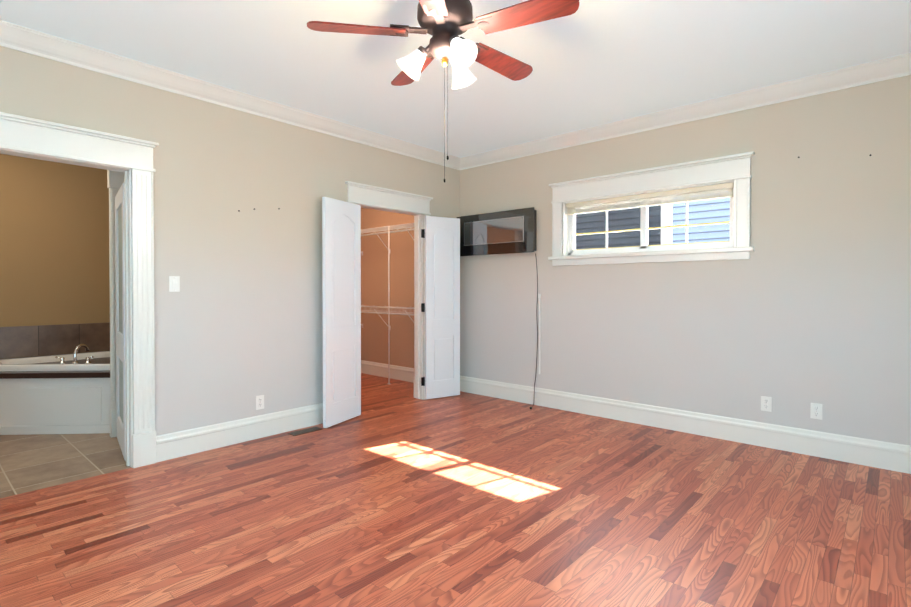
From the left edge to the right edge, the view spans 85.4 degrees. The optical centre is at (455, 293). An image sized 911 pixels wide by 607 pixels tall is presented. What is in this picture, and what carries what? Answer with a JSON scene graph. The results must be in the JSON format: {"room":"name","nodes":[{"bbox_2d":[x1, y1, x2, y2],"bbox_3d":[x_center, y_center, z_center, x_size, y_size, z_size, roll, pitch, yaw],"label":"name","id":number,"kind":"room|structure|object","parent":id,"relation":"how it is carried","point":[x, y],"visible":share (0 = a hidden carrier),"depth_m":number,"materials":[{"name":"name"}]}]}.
{"room":"empty bedroom","nodes":[
{"label":"empty bedroom","id":0,"kind":"room"},
{"bbox_2d":[0,154,109,326],"bbox_3d":[-4.571,-0.203,4.595,0.100,2.840,3.200,1,1,42],"label":"wall","id":1,"kind":"structure","parent":0,"point":[54,243],"depth_m":5.03,"materials":[{"name":"paint"}]},
{"bbox_2d":[0,322,109,358],"bbox_3d":[-4.557,0.502,4.534,0.012,0.358,3.075,1,1,42],"label":"backsplash","id":2,"kind":"structure","parent":1,"relation":"attached to","point":[30,341],"depth_m":5.03,"materials":[{"name":"tile"}]},
{"bbox_2d":[107,170,123,437],"bbox_3d":[-2.904,0.066,4.230,0.056,2.310,0.108,1,1,42],"label":"trim","id":3,"kind":"structure","parent":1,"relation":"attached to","point":[115,180],"depth_m":4.20,"materials":[{"name":"white wood"}]},
{"bbox_2d":[0,433,131,497],"bbox_3d":[-3.638,1.252,3.779,2.400,0.049,3.200,1,1,42],"label":"floor","id":4,"kind":"structure","parent":0,"point":[32,462],"depth_m":3.66,"materials":[{"name":"beige tile"}]},
{"bbox_2d":[0,344,109,434],"bbox_3d":[-3.448,0.840,4.285,1.972,0.758,1.972,1,1,42],"label":"bathtub","id":5,"kind":"object","parent":4,"relation":"on","point":[62,394],"visible":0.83,"depth_m":4.29,"materials":[{"name":"white ceramic"}]},
{"bbox_2d":[0,46,459,435],"bbox_3d":[-1.920,-0.196,3.974,0.116,2.840,5.800,1,1,42],"label":"wall","id":6,"kind":"structure","parent":0,"point":[238,323],"depth_m":3.98,"materials":[{"name":"paint"}]},
{"bbox_2d":[0,112,158,467],"bbox_3d":[-2.694,0.075,3.112,0.220,2.315,1.426,1,1,42],"label":"door frame","id":7,"kind":"structure","parent":6,"relation":"attached to","point":[39,139],"depth_m":3.49,"materials":[{"name":"white wood"}]},
{"bbox_2d":[115,183,125,460],"bbox_3d":[-2.616,0.203,3.876,0.035,2.020,0.720,0,1,-38],"label":"bathroom door","id":8,"kind":"structure","parent":6,"relation":"in","point":[120,315],"depth_m":3.90,"materials":[{"name":"white painted wood"}]},
{"bbox_2d":[169,276,179,291],"bbox_3d":[-2.095,-0.073,3.682,0.012,0.116,0.072,1,1,42],"label":"bathroom light switch","id":9,"kind":"object","parent":6,"relation":"attached to","point":[174,283],"visible":1,"depth_m":3.68,"materials":[{"name":"white plastic"}]},
{"bbox_2d":[0,20,463,169],"bbox_3d":[-1.841,-1.556,3.889,0.096,0.118,5.800,1,1,42],"label":"crown molding","id":10,"kind":"structure","parent":6,"relation":"attached to","point":[31,41],"depth_m":3.72,"materials":[{"name":"white wood"}]},
{"bbox_2d":[156,403,322,461],"bbox_3d":[-1.620,1.126,4.222,0.021,0.190,1.680,1,1,42],"label":"baseboard","id":11,"kind":"structure","parent":6,"relation":"attached to","point":[173,445],"depth_m":4.01,"materials":[{"name":"white wood"}]},
{"bbox_2d":[256,395,263,409],"bbox_3d":[-1.657,0.922,4.186,0.009,0.116,0.072,1,1,42],"label":"outlet","id":12,"kind":"object","parent":6,"relation":"attached to","point":[260,402],"visible":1,"depth_m":4.18,"materials":[{"name":"white plastic"}]},
{"bbox_2d":[322,197,360,427],"bbox_3d":[-1.058,0.167,4.681,0.048,2.075,0.561,0,1,24],"label":"closet door","id":13,"kind":"structure","parent":6,"relation":"in","point":[341,252],"depth_m":4.62,"materials":[{"name":"painted wood"},{"name":"metal"}]},
{"bbox_2d":[345,181,432,399],"bbox_3d":[-0.731,0.055,5.314,0.220,2.310,1.186,1,1,42],"label":"trim","id":14,"kind":"structure","parent":6,"relation":"attached to","point":[416,206],"depth_m":5.61,"materials":[{"name":"white wood"}]},
{"bbox_2d":[421,216,459,398],"bbox_3d":[-0.166,0.156,5.695,0.496,2.075,0.048,0,1,-31],"label":"closet door","id":15,"kind":"structure","parent":6,"relation":"in","point":[440,307],"depth_m":5.68,"materials":[{"name":"painted wood"},{"name":"metal"}]},
{"bbox_2d":[0,373,910,606],"bbox_3d":[-0.870,1.259,3.052,7.100,0.050,5.800,1,1,42],"label":"floor","id":16,"kind":"structure","parent":0,"point":[395,493],"depth_m":2.67,"materials":[{"name":"brown wood"}]},
{"bbox_2d":[288,426,321,435],"bbox_3d":[-1.327,1.216,4.371,0.110,0.006,0.280,1,1,42],"label":"floor vent","id":17,"kind":"object","parent":16,"relation":"in","point":[305,431],"visible":0.98,"depth_m":4.35,"materials":[{"name":"brown"}]},
{"bbox_2d":[0,0,910,157],"bbox_3d":[-0.900,-1.667,3.062,7.600,0.120,6.220,1,1,42],"label":"ceiling","id":18,"kind":"structure","parent":0,"point":[593,63],"depth_m":3.29,"materials":[{"name":"paint"}]},
{"bbox_2d":[307,0,578,182],"bbox_3d":[-0.014,-1.066,2.332,1.195,1.067,1.166,1,1,42],"label":"ceiling fan","id":19,"kind":"object","parent":18,"relation":"hanging from","point":[444,23],"visible":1,"depth_m":2.24,"materials":[{"name":"red wood"}]},
{"bbox_2d":[361,75,910,445],"bbox_3d":[1.171,-0.209,5.250,7.400,2.840,0.220,1,1,42],"label":"wall","id":20,"kind":"structure","parent":0,"point":[801,309],"depth_m":4.08,"materials":[{"name":"paint"}]},
{"bbox_2d":[361,223,413,383],"bbox_3d":[-0.929,0.143,6.757,2.040,2.100,0.328,1,1,42],"label":"wire closet shelf","id":21,"kind":"object","parent":20,"relation":"attached to","point":[392,227],"visible":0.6,"depth_m":6.52,"materials":[{"name":"white metal"}]},
{"bbox_2d":[361,360,413,382],"bbox_3d":[-0.804,1.099,6.864,2.040,0.190,0.021,1,1,42],"label":"baseboard","id":22,"kind":"structure","parent":20,"relation":"attached to","point":[367,367],"depth_m":7.00,"materials":[{"name":"white wood"}]},
{"bbox_2d":[457,207,536,255],"bbox_3d":[0.451,-0.689,5.670,1.100,0.480,0.096,1,1,42],"label":"television","id":23,"kind":"object","parent":20,"relation":"attached to","point":[507,232],"visible":0.96,"depth_m":5.57,"materials":[{"name":"black plastic"}]},
{"bbox_2d":[530,254,537,408],"bbox_3d":[0.824,0.388,5.250,0.037,1.642,0.241,0,1,26],"label":"power cord","id":24,"kind":"object","parent":23,"relation":"hanging from","point":[537,331],"visible":0.96,"depth_m":5.34,"materials":[{"name":"black plastic"}]},
{"bbox_2d":[538,294,540,373],"bbox_3d":[0.908,0.435,5.333,0.028,0.870,0.014,1,1,42],"label":"cord","id":25,"kind":"object","parent":20,"relation":"attached to","point":[539,296],"visible":1,"depth_m":5.33,"materials":[{"name":"white"}]},
{"bbox_2d":[548,151,754,265],"bbox_3d":[1.752,-0.718,4.656,1.884,0.859,0.225,1,1,42],"label":"window","id":26,"kind":"structure","parent":20,"relation":"in","point":[735,169],"depth_m":4.51,"materials":[{"name":"white wood"}]},
{"bbox_2d":[566,183,733,241],"bbox_3d":[1.746,-0.733,4.649,1.550,0.400,0.053,1,1,42],"label":"window blind","id":27,"kind":"object","parent":26,"relation":"attached to","point":[689,193],"visible":0.88,"depth_m":4.56,"materials":[{"name":"beige"}]},
{"bbox_2d":[460,376,910,473],"bbox_3d":[1.860,1.124,4.488,4.860,0.190,0.021,1,1,42],"label":"baseboard","id":28,"kind":"structure","parent":20,"relation":"attached to","point":[865,452],"depth_m":4.17,"materials":[{"name":"white wood"}]},
{"bbox_2d":[460,53,910,168],"bbox_3d":[1.857,-1.562,4.412,4.680,0.118,0.096,1,1,42],"label":"crown molding","id":29,"kind":"structure","parent":20,"relation":"attached to","point":[900,65],"depth_m":4.12,"materials":[{"name":"white wood"}]},
{"bbox_2d":[761,396,771,411],"bbox_3d":[2.479,0.879,3.941,0.072,0.116,0.009,1,1,42],"label":"outlet","id":30,"kind":"object","parent":20,"relation":"attached to","point":[766,403],"visible":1,"depth_m":3.94,"materials":[{"name":"white plastic"}]},
{"bbox_2d":[810,403,821,419],"bbox_3d":[2.722,0.886,3.724,0.072,0.116,0.009,1,1,42],"label":"outlet","id":31,"kind":"object","parent":20,"relation":"attached to","point":[815,410],"visible":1,"depth_m":3.72,"materials":[{"name":"white plastic"}]},
{"label":"outside","id":32,"kind":"structure","parent":0,"visible":0},
{"bbox_2d":[576,191,729,248],"bbox_3d":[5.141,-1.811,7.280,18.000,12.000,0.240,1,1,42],"label":"window glass","id":33,"kind":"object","parent":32,"point":[671,233],"depth_m":8.58,"materials":[{"name":"clear glass"}]}
]}

